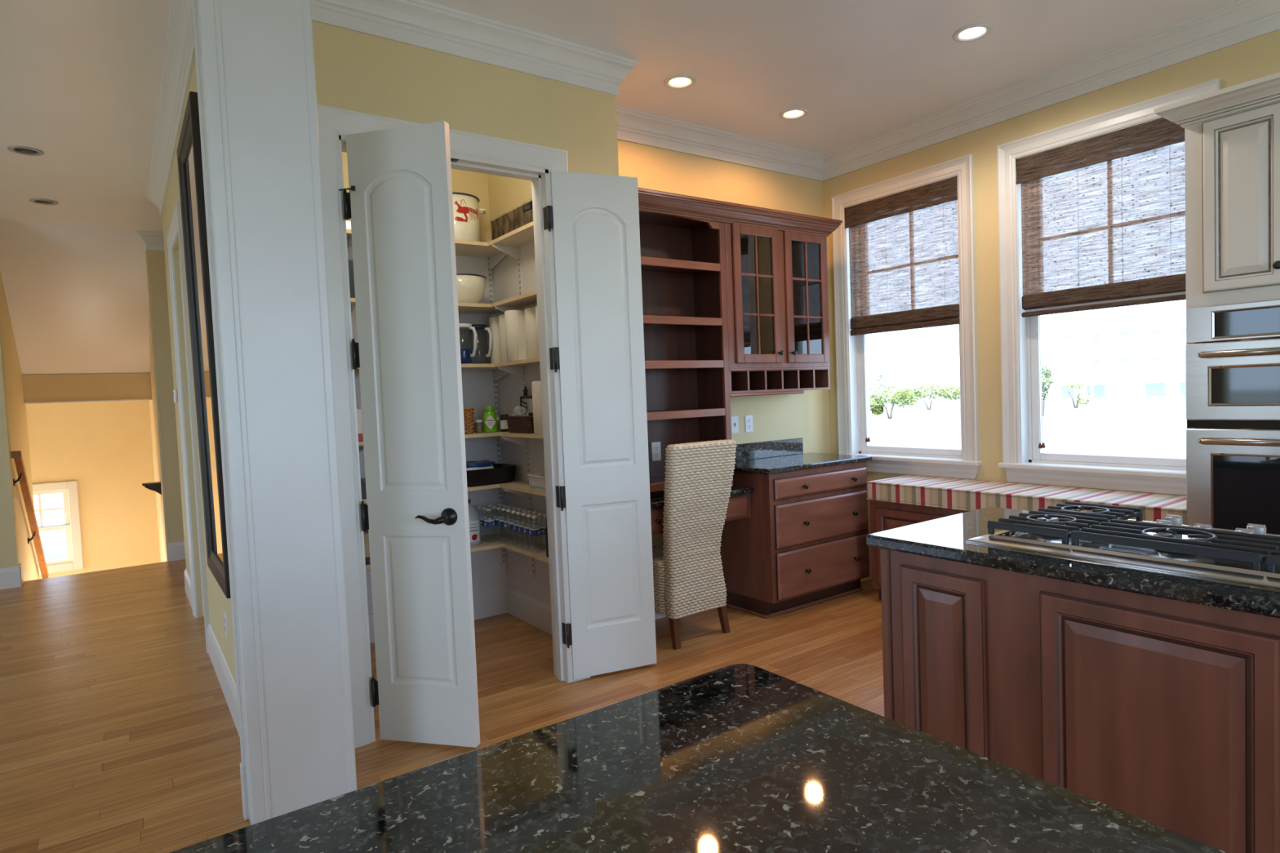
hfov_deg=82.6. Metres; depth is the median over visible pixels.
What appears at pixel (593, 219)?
door
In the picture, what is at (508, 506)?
water bottle
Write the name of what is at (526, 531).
water bottle
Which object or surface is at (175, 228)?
trim
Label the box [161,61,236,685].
wall
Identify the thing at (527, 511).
water bottle
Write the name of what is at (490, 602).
baseboard
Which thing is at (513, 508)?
water bottle
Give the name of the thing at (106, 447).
wall
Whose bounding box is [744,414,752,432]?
wall outlet
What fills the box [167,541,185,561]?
baseboard
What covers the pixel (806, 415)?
wall
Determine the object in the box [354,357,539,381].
shelf
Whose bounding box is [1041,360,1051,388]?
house
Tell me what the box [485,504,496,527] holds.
water bottle
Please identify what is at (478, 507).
water bottle
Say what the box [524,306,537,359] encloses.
paper towel roll
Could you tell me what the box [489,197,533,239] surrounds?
tray
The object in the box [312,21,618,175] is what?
wall
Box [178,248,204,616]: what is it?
door
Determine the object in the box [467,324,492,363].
pitcher
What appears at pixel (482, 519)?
water bottle
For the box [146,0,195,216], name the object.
trim
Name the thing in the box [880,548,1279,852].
base cabinet
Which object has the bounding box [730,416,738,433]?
light switch
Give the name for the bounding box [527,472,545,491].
bin
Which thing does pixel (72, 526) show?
window
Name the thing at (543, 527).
water bottle
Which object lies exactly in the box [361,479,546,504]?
shelf
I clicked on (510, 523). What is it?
water bottle
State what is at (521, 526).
water bottle
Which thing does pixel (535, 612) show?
baseboard
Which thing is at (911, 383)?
house
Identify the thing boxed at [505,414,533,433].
basket
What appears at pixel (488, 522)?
water bottle
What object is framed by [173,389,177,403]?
thermostat
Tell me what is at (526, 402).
bottle
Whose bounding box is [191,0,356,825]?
column
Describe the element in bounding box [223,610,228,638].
wall outlet
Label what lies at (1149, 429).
outdoor ground
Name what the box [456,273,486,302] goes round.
enamel bowl
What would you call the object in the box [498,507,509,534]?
water bottle
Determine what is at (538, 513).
water bottle
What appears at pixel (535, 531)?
water bottle
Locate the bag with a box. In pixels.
[466,460,495,471]
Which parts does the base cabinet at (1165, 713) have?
corner post, panel, panel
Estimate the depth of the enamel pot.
4.20 m
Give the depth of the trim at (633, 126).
4.65 m
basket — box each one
[463,407,475,434]
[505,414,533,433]
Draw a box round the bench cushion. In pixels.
[866,475,1186,524]
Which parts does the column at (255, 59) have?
hall casing, kitchen casing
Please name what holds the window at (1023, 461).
in the wall at (1255, 58)
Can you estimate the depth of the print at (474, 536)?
4.32 m
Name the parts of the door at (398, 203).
lever, lever handle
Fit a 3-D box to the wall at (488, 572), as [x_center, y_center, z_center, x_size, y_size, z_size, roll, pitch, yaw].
[-1.500,-0.260,4.332,1.365,3.053,0.122,-4,3,-35]
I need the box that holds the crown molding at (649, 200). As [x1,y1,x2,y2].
[638,187,842,236]
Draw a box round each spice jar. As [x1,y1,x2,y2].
[474,419,483,432]
[497,417,499,431]
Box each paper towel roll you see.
[488,316,500,363]
[498,314,506,362]
[504,310,526,361]
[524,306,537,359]
[531,381,542,434]
[535,305,539,357]
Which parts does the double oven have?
door, door, control panel, bar handle, bar handle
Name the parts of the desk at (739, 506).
knob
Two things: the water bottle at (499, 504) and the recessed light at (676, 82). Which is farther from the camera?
the water bottle at (499, 504)
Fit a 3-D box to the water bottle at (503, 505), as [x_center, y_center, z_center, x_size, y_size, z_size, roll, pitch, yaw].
[-0.837,0.588,4.529,0.064,0.206,0.064,-2,3,12]
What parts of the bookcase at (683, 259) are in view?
shelf, panel, panel, shelf, shelf, shelf, shelf, panel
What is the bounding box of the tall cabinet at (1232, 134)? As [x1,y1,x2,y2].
[1154,71,1279,428]
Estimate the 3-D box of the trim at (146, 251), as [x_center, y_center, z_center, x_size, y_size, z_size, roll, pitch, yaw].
[-4.482,-0.054,6.780,0.020,3.123,0.127,-4,3,-35]
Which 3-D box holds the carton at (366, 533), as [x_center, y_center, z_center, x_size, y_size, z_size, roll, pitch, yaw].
[-1.540,0.660,4.011,0.220,0.163,0.241,-4,3,-35]
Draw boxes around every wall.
[0,271,39,581]
[0,319,19,568]
[26,400,159,579]
[146,249,184,542]
[148,303,166,562]
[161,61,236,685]
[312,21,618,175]
[342,151,507,613]
[487,173,551,604]
[617,139,830,546]
[822,29,1279,579]
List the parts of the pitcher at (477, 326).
lid, handle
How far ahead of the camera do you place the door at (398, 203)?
2.86 m
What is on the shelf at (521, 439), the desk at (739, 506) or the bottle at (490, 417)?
the bottle at (490, 417)
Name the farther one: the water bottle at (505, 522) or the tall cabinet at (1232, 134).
the water bottle at (505, 522)
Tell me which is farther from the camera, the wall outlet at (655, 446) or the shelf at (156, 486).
the shelf at (156, 486)
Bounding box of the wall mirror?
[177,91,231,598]
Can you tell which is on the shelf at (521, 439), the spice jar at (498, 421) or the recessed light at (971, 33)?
the spice jar at (498, 421)
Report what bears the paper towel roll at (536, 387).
on the shelf at (521, 439)
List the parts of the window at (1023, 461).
casing, frame, head casing, sash, casing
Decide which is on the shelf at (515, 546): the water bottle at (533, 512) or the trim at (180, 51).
the water bottle at (533, 512)
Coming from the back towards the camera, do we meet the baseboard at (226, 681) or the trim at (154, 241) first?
the trim at (154, 241)
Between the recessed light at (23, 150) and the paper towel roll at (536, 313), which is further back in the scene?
the recessed light at (23, 150)
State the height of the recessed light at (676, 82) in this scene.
0.107 m
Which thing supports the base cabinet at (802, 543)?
on the floor
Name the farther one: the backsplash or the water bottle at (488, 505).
the backsplash
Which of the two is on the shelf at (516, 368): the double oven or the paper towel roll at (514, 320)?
the paper towel roll at (514, 320)
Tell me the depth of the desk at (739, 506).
4.33 m
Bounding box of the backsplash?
[734,437,803,461]
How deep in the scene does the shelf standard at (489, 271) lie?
4.67 m
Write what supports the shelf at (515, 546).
attached to the wall at (488, 572)
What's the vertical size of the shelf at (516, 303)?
0.094 m
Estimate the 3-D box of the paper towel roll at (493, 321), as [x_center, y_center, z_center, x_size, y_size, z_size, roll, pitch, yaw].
[-0.851,-0.521,4.441,0.128,0.285,0.130,-4,3,-35]
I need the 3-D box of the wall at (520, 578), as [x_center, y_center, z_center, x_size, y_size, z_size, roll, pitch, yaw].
[-0.574,-0.291,4.204,0.006,3.053,1.161,-4,3,-35]
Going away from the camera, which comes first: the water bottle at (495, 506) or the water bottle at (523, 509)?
the water bottle at (523, 509)
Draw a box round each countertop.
[168,663,1227,852]
[733,452,872,474]
[866,506,1279,618]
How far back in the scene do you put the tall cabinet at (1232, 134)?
2.87 m
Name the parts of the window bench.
panel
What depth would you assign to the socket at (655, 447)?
4.43 m
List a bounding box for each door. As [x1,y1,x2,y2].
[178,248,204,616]
[338,120,479,747]
[542,169,656,679]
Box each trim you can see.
[24,398,151,404]
[135,230,164,251]
[145,250,168,561]
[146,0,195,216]
[167,201,209,653]
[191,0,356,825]
[311,0,637,95]
[316,104,590,748]
[616,105,823,181]
[822,0,1279,181]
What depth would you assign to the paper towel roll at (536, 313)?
3.92 m
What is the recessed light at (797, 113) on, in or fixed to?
in the ceiling at (80, 80)
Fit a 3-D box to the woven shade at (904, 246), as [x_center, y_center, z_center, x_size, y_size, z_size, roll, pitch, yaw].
[1.762,-0.711,4.868,0.094,1.664,0.848,-4,3,-35]
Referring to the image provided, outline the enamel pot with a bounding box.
[452,191,485,241]
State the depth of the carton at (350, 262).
3.85 m
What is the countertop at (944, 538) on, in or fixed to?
on the base cabinet at (1165, 713)
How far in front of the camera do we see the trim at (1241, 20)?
3.87 m
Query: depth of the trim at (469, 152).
2.96 m
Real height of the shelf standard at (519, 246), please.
2.100 m
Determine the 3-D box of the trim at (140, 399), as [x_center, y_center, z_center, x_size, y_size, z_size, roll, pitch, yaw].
[-5.774,-0.267,7.656,1.070,0.017,0.085,-4,3,-35]
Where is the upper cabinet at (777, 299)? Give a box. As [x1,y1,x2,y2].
[724,222,830,369]
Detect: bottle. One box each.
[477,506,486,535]
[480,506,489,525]
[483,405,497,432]
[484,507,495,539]
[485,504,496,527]
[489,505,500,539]
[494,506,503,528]
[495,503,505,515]
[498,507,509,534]
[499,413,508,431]
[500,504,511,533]
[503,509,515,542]
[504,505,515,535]
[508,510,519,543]
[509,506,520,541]
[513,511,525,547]
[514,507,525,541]
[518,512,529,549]
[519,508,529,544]
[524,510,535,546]
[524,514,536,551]
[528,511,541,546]
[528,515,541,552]
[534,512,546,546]
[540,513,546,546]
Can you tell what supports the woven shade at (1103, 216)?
attached to the window at (1023, 461)
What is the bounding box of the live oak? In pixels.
[869,384,919,418]
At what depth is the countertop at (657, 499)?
4.31 m
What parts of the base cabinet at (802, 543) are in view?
shoe molding, knob, drawer, drawer, drawer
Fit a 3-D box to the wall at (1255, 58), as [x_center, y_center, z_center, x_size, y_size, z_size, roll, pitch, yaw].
[3.471,-0.267,2.635,0.200,3.283,7.120,-4,3,-35]
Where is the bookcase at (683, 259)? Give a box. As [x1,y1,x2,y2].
[639,210,733,492]
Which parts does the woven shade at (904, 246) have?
pull cord, lift cord, shade panel, rail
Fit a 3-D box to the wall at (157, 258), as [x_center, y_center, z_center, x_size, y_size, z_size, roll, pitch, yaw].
[-3.801,-0.183,7.262,1.670,3.283,0.120,-4,3,-35]
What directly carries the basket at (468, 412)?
on the shelf at (521, 439)
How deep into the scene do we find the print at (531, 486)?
3.95 m
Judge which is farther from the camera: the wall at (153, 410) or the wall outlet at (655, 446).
the wall at (153, 410)
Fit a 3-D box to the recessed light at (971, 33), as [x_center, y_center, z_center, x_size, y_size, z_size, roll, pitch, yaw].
[1.577,-1.919,3.459,0.172,0.107,0.172,-4,3,-35]
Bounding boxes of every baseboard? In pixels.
[0,566,22,589]
[17,563,23,586]
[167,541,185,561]
[183,568,192,609]
[206,623,239,737]
[368,586,507,643]
[506,586,552,635]
[654,613,666,619]
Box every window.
[31,480,83,574]
[831,154,982,479]
[996,78,1220,495]
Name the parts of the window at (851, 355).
casing, head casing, frame, sash, casing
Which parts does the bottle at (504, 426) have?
lid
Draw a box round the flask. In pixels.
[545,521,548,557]
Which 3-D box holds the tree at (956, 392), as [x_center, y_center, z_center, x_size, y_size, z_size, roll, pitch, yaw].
[36.446,-3.782,90.908,6.839,3.390,7.885,-4,3,-35]
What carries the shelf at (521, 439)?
attached to the wall at (488, 572)
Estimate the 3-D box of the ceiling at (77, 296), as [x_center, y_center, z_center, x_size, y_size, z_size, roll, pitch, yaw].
[-5.673,-1.144,7.323,1.190,1.755,2.600,-4,3,-35]
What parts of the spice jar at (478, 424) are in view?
lid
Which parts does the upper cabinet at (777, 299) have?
door, panel, door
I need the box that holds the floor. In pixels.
[0,559,884,852]
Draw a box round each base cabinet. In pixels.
[720,461,869,618]
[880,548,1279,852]
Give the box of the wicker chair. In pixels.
[652,439,737,649]
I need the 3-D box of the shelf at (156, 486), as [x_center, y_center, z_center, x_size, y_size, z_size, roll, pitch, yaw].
[-4.920,0.630,7.337,0.154,0.122,0.160,-4,3,-35]
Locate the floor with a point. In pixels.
(118, 732)
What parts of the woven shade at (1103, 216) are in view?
pull cord, cord pull, shade panel, rail, lift cord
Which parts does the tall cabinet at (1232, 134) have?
crown, door, knob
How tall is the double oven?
1.235 m
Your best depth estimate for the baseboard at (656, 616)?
4.47 m
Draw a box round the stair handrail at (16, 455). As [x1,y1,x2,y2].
[10,450,48,578]
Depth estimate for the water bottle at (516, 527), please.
4.20 m
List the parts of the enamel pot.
handle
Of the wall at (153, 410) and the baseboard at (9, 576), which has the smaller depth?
the baseboard at (9, 576)
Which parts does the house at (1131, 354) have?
porch post, pane, pane, pane, porch post, pane, pane, pane, pane, pane, porch post, pane, pane, pane, porch post, pane, pane, pane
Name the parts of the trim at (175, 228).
head casing, casing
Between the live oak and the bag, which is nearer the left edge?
the bag
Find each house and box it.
[883,376,932,394]
[930,365,959,392]
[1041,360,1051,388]
[1047,299,1186,406]
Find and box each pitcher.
[458,323,477,364]
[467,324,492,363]
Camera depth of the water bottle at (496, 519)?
4.42 m
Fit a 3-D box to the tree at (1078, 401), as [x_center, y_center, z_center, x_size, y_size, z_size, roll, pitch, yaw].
[47.282,-3.615,78.767,2.545,3.256,2.558,-4,3,-35]
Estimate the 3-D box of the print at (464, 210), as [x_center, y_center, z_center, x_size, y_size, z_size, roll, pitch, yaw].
[-1.000,-1.244,4.221,0.024,0.128,0.165,0,3,41]
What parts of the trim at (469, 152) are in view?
casing, head casing, casing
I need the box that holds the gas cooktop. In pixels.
[965,501,1279,589]
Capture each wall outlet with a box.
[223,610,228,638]
[650,441,661,461]
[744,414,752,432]
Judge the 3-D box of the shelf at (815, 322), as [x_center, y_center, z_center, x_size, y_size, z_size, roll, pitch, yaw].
[0.802,-0.680,4.786,0.882,0.018,0.234,-4,3,-35]
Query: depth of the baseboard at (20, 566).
6.00 m
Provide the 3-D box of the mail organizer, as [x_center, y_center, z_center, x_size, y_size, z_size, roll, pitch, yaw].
[0.830,-0.294,4.786,0.918,0.172,0.307,-4,3,-35]
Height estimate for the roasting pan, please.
0.098 m
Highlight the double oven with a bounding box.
[1185,299,1279,534]
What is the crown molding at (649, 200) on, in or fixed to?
attached to the upper cabinet at (777, 299)
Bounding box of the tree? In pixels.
[1041,363,1053,416]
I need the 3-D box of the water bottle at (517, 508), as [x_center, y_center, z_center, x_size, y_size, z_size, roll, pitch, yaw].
[-0.721,0.590,4.367,0.064,0.206,0.064,-2,3,-1]
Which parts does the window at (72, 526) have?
sash, sash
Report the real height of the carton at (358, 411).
0.173 m
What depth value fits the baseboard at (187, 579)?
5.36 m
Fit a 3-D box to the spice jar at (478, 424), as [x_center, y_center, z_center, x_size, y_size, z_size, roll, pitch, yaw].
[-0.970,-0.002,4.384,0.052,0.078,0.052,-4,3,-35]
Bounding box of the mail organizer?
[728,366,830,396]
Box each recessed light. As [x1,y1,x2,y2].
[7,146,44,155]
[29,198,58,205]
[663,74,696,88]
[778,107,808,119]
[952,23,992,42]
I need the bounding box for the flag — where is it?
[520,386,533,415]
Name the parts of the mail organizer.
light rail, rail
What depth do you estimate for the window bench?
4.49 m
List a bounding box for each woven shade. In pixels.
[844,176,959,442]
[1015,117,1186,448]
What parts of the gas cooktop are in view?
ring arm, ring arm, ring arm, ring arm, control knob, ring arm, ring arm, burner, control knob, ring arm, control knob, control knob, control knob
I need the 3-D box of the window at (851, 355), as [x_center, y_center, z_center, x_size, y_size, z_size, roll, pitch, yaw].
[1.803,-0.667,4.889,0.252,1.964,1.071,-4,3,-35]
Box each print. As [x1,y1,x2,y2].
[453,199,478,222]
[471,533,477,540]
[529,484,545,489]
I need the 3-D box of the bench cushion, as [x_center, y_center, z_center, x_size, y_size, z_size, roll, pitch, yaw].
[2.120,0.403,4.024,0.452,0.116,1.756,-4,3,-35]
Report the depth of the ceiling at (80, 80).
3.63 m
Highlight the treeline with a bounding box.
[869,370,932,392]
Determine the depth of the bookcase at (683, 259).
4.45 m
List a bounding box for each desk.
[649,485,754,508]
[650,493,751,534]
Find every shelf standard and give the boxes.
[485,239,506,567]
[517,245,535,577]
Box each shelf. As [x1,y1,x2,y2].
[142,481,161,494]
[346,221,533,269]
[350,289,537,316]
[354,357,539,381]
[358,430,542,452]
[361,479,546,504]
[365,532,548,570]
[732,271,818,286]
[733,318,820,327]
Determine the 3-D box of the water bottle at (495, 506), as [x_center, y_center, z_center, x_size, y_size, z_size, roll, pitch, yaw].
[-0.893,0.592,4.490,0.064,0.206,0.064,-4,3,-40]
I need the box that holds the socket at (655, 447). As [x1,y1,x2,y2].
[653,445,658,451]
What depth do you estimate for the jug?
4.32 m
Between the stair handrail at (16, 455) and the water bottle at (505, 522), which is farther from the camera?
the stair handrail at (16, 455)
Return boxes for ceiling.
[0,0,1239,231]
[0,218,150,375]
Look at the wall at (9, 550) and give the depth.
5.95 m
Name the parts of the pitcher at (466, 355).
lid, handle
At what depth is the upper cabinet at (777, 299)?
4.77 m
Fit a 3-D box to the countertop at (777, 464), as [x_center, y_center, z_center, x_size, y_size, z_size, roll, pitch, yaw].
[0.992,0.235,4.767,0.973,0.031,0.542,-4,3,-35]
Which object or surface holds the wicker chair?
on the floor
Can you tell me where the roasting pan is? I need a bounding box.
[466,463,516,486]
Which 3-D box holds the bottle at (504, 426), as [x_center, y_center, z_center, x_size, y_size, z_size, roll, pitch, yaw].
[-0.814,-0.021,4.382,0.056,0.105,0.056,-4,3,-35]
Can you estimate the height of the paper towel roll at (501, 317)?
0.285 m
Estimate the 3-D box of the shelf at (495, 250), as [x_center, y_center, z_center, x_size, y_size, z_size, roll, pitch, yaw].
[-1.165,-0.999,3.791,1.348,0.094,1.128,-4,3,-35]
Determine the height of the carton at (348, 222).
0.053 m
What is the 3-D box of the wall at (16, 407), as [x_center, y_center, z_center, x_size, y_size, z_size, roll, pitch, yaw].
[-5.790,0.596,6.739,0.120,4.633,1.760,-4,3,-35]
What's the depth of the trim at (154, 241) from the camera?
6.65 m
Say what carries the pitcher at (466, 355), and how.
on the shelf at (516, 368)
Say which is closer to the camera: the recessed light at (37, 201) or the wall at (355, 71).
the wall at (355, 71)
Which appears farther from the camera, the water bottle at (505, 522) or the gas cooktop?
the water bottle at (505, 522)
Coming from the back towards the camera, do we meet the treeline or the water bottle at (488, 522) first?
the treeline
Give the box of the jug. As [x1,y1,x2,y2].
[467,498,481,546]
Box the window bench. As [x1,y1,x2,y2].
[869,499,968,599]
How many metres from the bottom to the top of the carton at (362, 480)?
0.088 m
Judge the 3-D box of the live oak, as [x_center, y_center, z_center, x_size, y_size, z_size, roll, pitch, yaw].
[24.484,-2.433,71.230,5.306,3.386,3.516,-3,3,-5]

